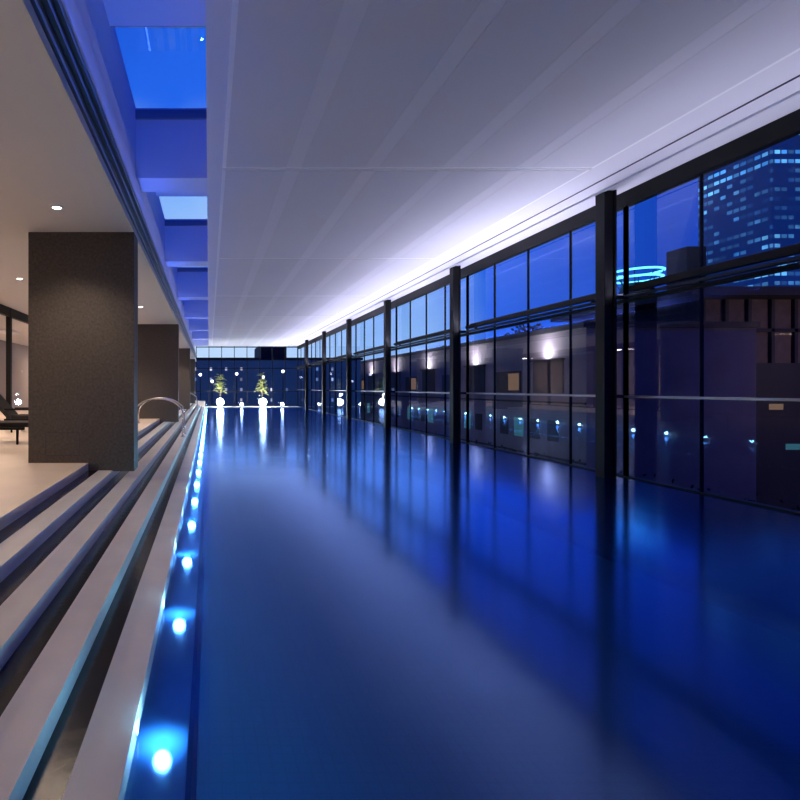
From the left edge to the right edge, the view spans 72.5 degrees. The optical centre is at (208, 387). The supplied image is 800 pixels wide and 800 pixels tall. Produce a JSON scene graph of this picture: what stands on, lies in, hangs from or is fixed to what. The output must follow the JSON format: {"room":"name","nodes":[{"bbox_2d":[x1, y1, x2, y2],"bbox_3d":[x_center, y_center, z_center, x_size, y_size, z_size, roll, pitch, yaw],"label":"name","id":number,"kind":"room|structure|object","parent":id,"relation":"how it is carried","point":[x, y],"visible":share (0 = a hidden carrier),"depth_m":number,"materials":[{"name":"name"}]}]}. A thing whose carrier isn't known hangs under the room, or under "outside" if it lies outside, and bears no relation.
{"room":"indoor swimming pool","nodes":[
{"label":"indoor swimming pool","id":0,"kind":"room"},
{"bbox_2d":[0,340,27,407],"bbox_3d":[-9.100,-0.350,17.850,0.200,3.700,43.700,0,0,0],"label":"wall","id":1,"kind":"structure","parent":0,"point":[19,352],"depth_m":23.50,"materials":[{"name":"paint"}]},
{"bbox_2d":[0,0,195,361],"bbox_3d":[-5.000,-2.190,17.850,8.000,0.220,43.700,0,0,0],"label":"ceiling","id":2,"kind":"structure","parent":0,"point":[50,155],"depth_m":4.87,"materials":[{"name":"paint"}]},
{"bbox_2d":[0,329,20,333],"bbox_3d":[-7.300,-2.035,18.000,0.600,0.070,1.200,0,0,0],"label":"ceiling lamp","id":3,"kind":"object","parent":2,"relation":"attached to","point":[3,331],"visible":0.6,"depth_m":18.02,"materials":[{"name":"white paint"}]},
{"bbox_2d":[50,205,63,209],"bbox_3d":[-1.750,-2.074,5.750,0.160,0.012,0.160,0,0,0],"label":"recessed light","id":4,"kind":"object","parent":2,"relation":"in","point":[54,207],"visible":1,"depth_m":5.75,"materials":[{"name":"white paint"}]},
{"bbox_2d":[0,401,204,529],"bbox_3d":[-4.655,1.500,17.750,8.690,1.000,43.500,0,0,0],"label":"floor","id":5,"kind":"structure","parent":0,"point":[24,485],"depth_m":5.81,"materials":[{"name":"stone"}]},
{"bbox_2d":[0,304,27,418],"bbox_3d":[-5.200,-0.540,17.725,0.120,3.080,43.550,0,0,0],"label":"window","id":6,"kind":"structure","parent":5,"relation":"on","point":[10,313],"depth_m":12.95,"materials":[{"name":"black metal"}]},
{"bbox_2d":[0,394,27,432],"bbox_3d":[-4.121,0.540,11.530,1.842,0.919,0.660,0,0,0],"label":"sun lounger","id":7,"kind":"object","parent":5,"relation":"on","point":[6,408],"visible":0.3,"depth_m":11.24,"materials":[{"name":"fabric"}]},
{"bbox_2d":[0,420,27,444],"bbox_3d":[-4.121,0.540,9.130,1.842,0.919,0.660,0,0,0],"label":"sun lounger","id":8,"kind":"object","parent":5,"relation":"on","point":[17,425],"visible":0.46,"depth_m":8.84,"materials":[{"name":"metal"}]},
{"bbox_2d":[28,232,137,470],"bbox_3d":[-1.705,-0.485,6.848,1.410,3.190,0.364,0,0,0],"label":"stone pillar","id":9,"kind":"structure","parent":5,"relation":"on","point":[83,286],"depth_m":6.67,"materials":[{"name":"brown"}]},
{"bbox_2d":[0,403,204,799],"bbox_3d":[-0.851,1.550,17.005,1.518,0.900,41.990,0,0,0],"label":"steps","id":10,"kind":"structure","parent":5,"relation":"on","point":[89,644],"depth_m":2.76,"materials":[{"name":"grey stone"}]},
{"bbox_2d":[136,715,138,737],"bbox_3d":[-0.306,1.450,2.140,0.004,0.084,0.084,0,0,0],"label":"step light","id":11,"kind":"object","parent":10,"relation":"attached to","point":[137,720],"visible":1,"depth_m":2.13,"materials":[{"name":"silver metal"}]},
{"bbox_2d":[138,398,184,436],"bbox_3d":[-1.350,0.780,13.300,1.400,1.039,0.100,0,0,0],"label":"pool handrail","id":12,"kind":"object","parent":10,"relation":"attached to","point":[151,398],"depth_m":13.28,"materials":[{"name":"silver metal"}]},
{"bbox_2d":[138,324,178,421],"bbox_3d":[-1.705,-0.485,16.480,1.410,3.190,0.360,0,0,0],"label":"stone pillar","id":13,"kind":"structure","parent":5,"relation":"on","point":[158,344],"depth_m":16.30,"materials":[{"name":"brown stone"}]},
{"bbox_2d":[179,348,189,408],"bbox_3d":[-1.705,-0.485,26.380,1.410,3.190,0.360,0,0,0],"label":"stone pillar","id":14,"kind":"structure","parent":5,"relation":"on","point":[184,353],"depth_m":26.20,"materials":[{"name":"brown stone"}]},
{"bbox_2d":[190,359,194,402],"bbox_3d":[-1.705,-0.485,36.080,1.410,3.190,0.360,0,0,0],"label":"stone pillar","id":15,"kind":"structure","parent":5,"relation":"on","point":[192,361],"depth_m":35.90,"materials":[{"name":"stone"}]},
{"bbox_2d":[30,0,195,358],"bbox_3d":[-1.175,-3.280,17.750,0.350,2.240,43.500,0,0,0],"label":"wall","id":16,"kind":"structure","parent":0,"point":[82,40],"depth_m":5.46,"materials":[{"name":"grey"}]},
{"bbox_2d":[138,397,185,433],"bbox_3d":[-1.350,0.780,14.200,1.400,1.039,0.100,0,0,0],"label":"pool handrail","id":17,"kind":"object","parent":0,"point":[157,397],"depth_m":14.18,"materials":[{"name":"silver metal"}]},
{"bbox_2d":[196,346,297,405],"bbox_3d":[3.000,-0.930,39.505,8.050,4.740,0.100,0,0,0],"label":"window","id":18,"kind":"structure","parent":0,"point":[221,347],"depth_m":39.46,"materials":[{"name":"black metal"}]},
{"bbox_2d":[205,406,298,407],"bbox_3d":[3.330,1.720,38.555,7.280,0.560,1.890,0,0,0],"label":"floor","id":19,"kind":"structure","parent":0,"point":[205,406],"depth_m":38.92,"materials":[{"name":"stone"}]},
{"bbox_2d":[213,374,225,406],"bbox_3d":[0.875,0.171,38.691,1.265,2.538,0.799,0,0,0],"label":"potted tree","id":20,"kind":"object","parent":19,"relation":"on","point":[219,384],"visible":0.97,"depth_m":38.65,"materials":[{"name":"green plant"}]},
{"bbox_2d":[217,398,223,406],"bbox_3d":[0.850,1.115,37.980,0.540,0.650,0.540,0,0,0],"label":"globe lamp","id":21,"kind":"object","parent":19,"relation":"on","point":[220,401],"visible":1,"depth_m":37.80,"materials":[{"name":"glass"}]},
{"bbox_2d":[256,372,268,406],"bbox_3d":[4.075,0.100,38.694,1.208,2.680,0.936,0,0,0],"label":"potted tree","id":22,"kind":"object","parent":19,"relation":"on","point":[261,380],"visible":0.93,"depth_m":38.65,"materials":[{"name":"green plant"}]},
{"bbox_2d":[259,398,265,406],"bbox_3d":[4.100,1.115,37.980,0.540,0.650,0.540,0,0,0],"label":"globe lamp","id":23,"kind":"object","parent":19,"relation":"on","point":[262,401],"visible":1,"depth_m":37.79,"materials":[{"name":"glass"}]},
{"bbox_2d":[185,407,799,799],"bbox_3d":[3.440,2.220,16.805,7.060,1.560,41.590,0,0,0],"label":"swimming pool","id":24,"kind":"object","parent":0,"point":[328,672],"visible":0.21,"depth_m":5.08,"materials":[{"name":"blue liquid"}]},
{"bbox_2d":[191,540,203,799],"bbox_3d":[-0.072,1.950,16.800,0.025,0.100,41.000,0,0,0],"label":"pool edge","id":25,"kind":"object","parent":24,"relation":"attached to","point":[198,668],"visible":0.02,"depth_m":3.07,"materials":[{"name":"blue tile"}]},
{"bbox_2d":[178,408,799,622],"bbox_3d":[3.330,1.500,16.805,7.280,0.001,41.590,0,0,0],"label":"pool water","id":26,"kind":"object","parent":24,"relation":"in","point":[300,475],"visible":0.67,"depth_m":5.98,"materials":[{"name":"blue liquid"}]},
{"bbox_2d":[205,0,799,346],"bbox_3d":[3.635,-3.385,17.850,7.330,0.230,43.700,0,0,0],"label":"ceiling","id":27,"kind":"structure","parent":0,"point":[360,153],"depth_m":6.09,"materials":[{"name":"paint"}]},
{"bbox_2d":[103,0,208,345],"bbox_3d":[-0.500,-3.850,15.940,1.300,1.100,47.120,0,0,0],"label":"beams","id":28,"kind":"structure","parent":27,"relation":"attached to","point":[171,155],"depth_m":7.86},
{"bbox_2d":[110,26,206,119],"bbox_3d":[-0.590,-4.285,6.830,1.120,0.130,2.060,0,0,0],"label":"skylight","id":29,"kind":"object","parent":27,"relation":"attached to","point":[139,114],"visible":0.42,"depth_m":7.81,"materials":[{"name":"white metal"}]},
{"bbox_2d":[165,220,207,225],"bbox_3d":[-0.590,-4.285,11.990,1.120,0.130,2.060,0,0,0],"label":"skylight","id":30,"kind":"object","parent":27,"relation":"attached to","point":[167,222],"visible":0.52,"depth_m":12.97,"materials":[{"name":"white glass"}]},
{"bbox_2d":[177,268,207,271],"bbox_3d":[-0.590,-4.285,17.150,1.120,0.130,2.060,0,0,0],"label":"skylight","id":31,"kind":"object","parent":27,"relation":"attached to","point":[178,269],"visible":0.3,"depth_m":18.13,"materials":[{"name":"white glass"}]},
{"bbox_2d":[297,340,312,409],"bbox_3d":[7.030,-0.750,36.860,0.140,5.100,5.340,0,0,0],"label":"window","id":32,"kind":"structure","parent":27,"relation":"attached to","point":[309,341],"depth_m":36.85,"materials":[{"name":"black metal"}]},
{"bbox_2d":[305,340,310,409],"bbox_3d":[6.786,-0.900,34.220,0.408,4.800,0.200,0,0,0],"label":"steel column","id":33,"kind":"structure","parent":27,"relation":"attached to","point":[306,341],"depth_m":34.15,"materials":[{"name":"black metal"}]},
{"bbox_2d":[311,332,328,413],"bbox_3d":[7.030,-0.750,31.640,0.140,5.100,5.220,0,0,0],"label":"window","id":34,"kind":"structure","parent":27,"relation":"attached to","point":[318,338],"depth_m":32.92,"materials":[{"name":"black metal"}]},
{"bbox_2d":[322,331,328,413],"bbox_3d":[6.786,-0.900,29.060,0.408,4.800,0.200,0,0,0],"label":"steel column","id":35,"kind":"structure","parent":27,"relation":"attached to","point":[324,361],"depth_m":28.99,"materials":[{"name":"black metal"}]},
{"bbox_2d":[329,319,354,418],"bbox_3d":[7.030,-0.750,26.480,0.140,5.100,5.220,0,0,0],"label":"window","id":36,"kind":"structure","parent":27,"relation":"attached to","point":[341,328],"depth_m":27.59,"materials":[{"name":"black metal"}]},
{"bbox_2d":[327,354,345,360],"bbox_3d":[6.885,-1.620,26.480,0.140,0.160,4.580,0,0,0],"label":"uplight","id":37,"kind":"object","parent":36,"relation":"attached to","point":[341,356],"visible":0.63,"depth_m":26.73,"materials":[{"name":"metal"}]},
{"bbox_2d":[346,319,354,419],"bbox_3d":[6.786,-0.900,23.900,0.408,4.800,0.200,0,0,0],"label":"steel column","id":38,"kind":"structure","parent":27,"relation":"attached to","point":[349,355],"depth_m":23.83,"materials":[{"name":"black metal"}]},
{"bbox_2d":[355,300,397,427],"bbox_3d":[7.030,-0.750,21.320,0.140,5.100,5.220,0,0,0],"label":"window","id":39,"kind":"structure","parent":27,"relation":"attached to","point":[380,310],"depth_m":22.30,"materials":[{"name":"black metal"}]},
{"bbox_2d":[353,345,383,354],"bbox_3d":[6.885,-1.620,21.320,0.140,0.160,4.580,0,0,0],"label":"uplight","id":40,"kind":"object","parent":39,"relation":"attached to","point":[382,346],"visible":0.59,"depth_m":21.34,"materials":[{"name":"metal"}]},
{"bbox_2d":[384,300,395,427],"bbox_3d":[6.786,-0.900,18.740,0.408,4.800,0.200,0,0,0],"label":"steel column","id":41,"kind":"structure","parent":27,"relation":"attached to","point":[387,303],"depth_m":18.67,"materials":[{"name":"black metal"}]},
{"bbox_2d":[395,267,465,442],"bbox_3d":[7.030,-0.750,16.160,0.140,5.100,5.220,0,0,0],"label":"window","id":42,"kind":"structure","parent":27,"relation":"attached to","point":[445,281],"depth_m":16.15,"materials":[{"name":"black metal"}]},
{"bbox_2d":[394,329,449,345],"bbox_3d":[6.885,-1.620,16.160,0.140,0.160,4.580,0,0,0],"label":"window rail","id":43,"kind":"object","parent":42,"relation":"attached to","point":[447,331],"visible":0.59,"depth_m":15.88,"materials":[{"name":"metal"}]},
{"bbox_2d":[450,266,466,443],"bbox_3d":[6.786,-0.900,13.580,0.408,4.800,0.200,0,0,0],"label":"steel column","id":44,"kind":"structure","parent":27,"relation":"attached to","point":[455,272],"depth_m":13.51,"materials":[{"name":"black metal"}]},
{"bbox_2d":[466,193,622,476],"bbox_3d":[7.030,-0.750,11.000,0.140,5.100,5.220,0,0,0],"label":"window","id":45,"kind":"structure","parent":27,"relation":"attached to","point":[584,218],"depth_m":10.99,"materials":[{"name":"black metal"}]},
{"bbox_2d":[465,293,594,328],"bbox_3d":[6.885,-1.620,11.000,0.140,0.160,4.580,0,0,0],"label":"window rail","id":46,"kind":"object","parent":45,"relation":"attached to","point":[588,298],"visible":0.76,"depth_m":10.40,"materials":[{"name":"metal"}]},
{"bbox_2d":[595,190,624,477],"bbox_3d":[6.786,-0.900,8.420,0.408,4.800,0.200,0,0,0],"label":"steel column","id":47,"kind":"structure","parent":27,"relation":"attached to","point":[606,296],"depth_m":8.35,"materials":[{"name":"black metal"}]},
{"bbox_2d":[623,109,799,514],"bbox_3d":[7.030,-0.750,5.840,0.140,5.100,5.220,0,0,0],"label":"window","id":48,"kind":"structure","parent":27,"relation":"attached to","point":[786,127],"depth_m":7.12,"materials":[{"name":"black metal"}]},
{"bbox_2d":[628,243,799,290],"bbox_3d":[6.885,-1.620,5.840,0.140,0.160,4.580,0,0,0],"label":"window rail","id":49,"kind":"object","parent":48,"relation":"attached to","point":[791,250],"visible":1,"depth_m":6.68,"materials":[{"name":"metal"}]},
{"label":"outside","id":50,"kind":"structure","parent":0,"visible":0},
{"label":"ground","id":51,"kind":"structure","parent":50,"visible":0},
{"bbox_2d":[199,373,201,400],"bbox_3d":[-0.800,3.070,46.000,0.260,8.860,0.254,0,0,0],"label":"lamp","id":52,"kind":"object","parent":51,"relation":"on","point":[200,374],"visible":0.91,"depth_m":45.96,"materials":[{"name":"metal"}]},
{"bbox_2d":[235,372,237,404],"bbox_3d":[2.600,3.020,47.000,0.260,8.960,0.254,0,0,0],"label":"lamp","id":53,"kind":"object","parent":51,"relation":"on","point":[236,373],"visible":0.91,"depth_m":46.96,"materials":[{"name":"metal"}]},
{"bbox_2d":[195,346,362,419],"bbox_3d":[-1.500,1.000,62.900,37.400,13.000,14.200,0,0,0],"label":"wall","id":54,"kind":"structure","parent":51,"relation":"on","point":[247,379],"depth_m":56.00,"materials":[{"name":"blue"}]},
{"bbox_2d":[282,370,283,402],"bbox_3d":[6.800,2.920,46.000,0.260,9.160,0.254,0,0,0],"label":"lamp","id":55,"kind":"object","parent":51,"relation":"on","point":[282,370],"visible":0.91,"depth_m":46.00,"materials":[{"name":"metal"}]},
{"bbox_2d":[504,323,552,335],"bbox_3d":[32.272,0.436,50.123,5.414,14.133,5.286,0,0,0],"label":"street tree","id":56,"kind":"object","parent":51,"relation":"on","point":[523,328],"visible":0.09,"depth_m":49.82,"materials":[{"name":"green plant"}]},
{"bbox_2d":[361,321,759,501],"bbox_3d":[24.350,2.000,50.650,9.300,11.000,48.700,0,0,0],"label":"concrete building","id":57,"kind":"structure","parent":51,"relation":"on","point":[663,355],"depth_m":26.50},
{"bbox_2d":[617,266,665,300],"bbox_3d":[51.300,-3.260,60.000,5.240,21.520,5.240,0,0,0],"label":"tower","id":58,"kind":"structure","parent":51,"relation":"on","point":[645,267],"depth_m":58.59,"materials":[{"name":"teal glass"}]},
{"bbox_2d":[550,286,799,510],"bbox_3d":[39.000,0.800,35.000,22.000,13.400,12.000,0,0,0],"label":"building","id":59,"kind":"structure","parent":51,"relation":"on","point":[777,308],"depth_m":30.00,"materials":[{"name":"concrete"}]},
{"bbox_2d":[666,134,799,289],"bbox_3d":[102.000,-20.500,87.000,32.000,56.000,18.000,0,0,0],"label":"skyscraper","id":60,"kind":"structure","parent":51,"relation":"on","point":[752,202],"depth_m":83.11,"materials":[{"name":"blue glass"}]},
{"bbox_3d":[10.310,5.300,23.000,6.380,4.400,54.000,0,0,0],"label":"planter","id":61,"kind":"object","parent":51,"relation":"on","visible":0},
{"bbox_2d":[367,419,799,509],"bbox_3d":[10.695,2.753,22.029,4.446,0.736,36.168,0,0,0],"label":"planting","id":62,"kind":"object","parent":61,"relation":"on","point":[782,501],"visible":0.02,"depth_m":14.86,"materials":[{"name":"green plant"}]}
]}

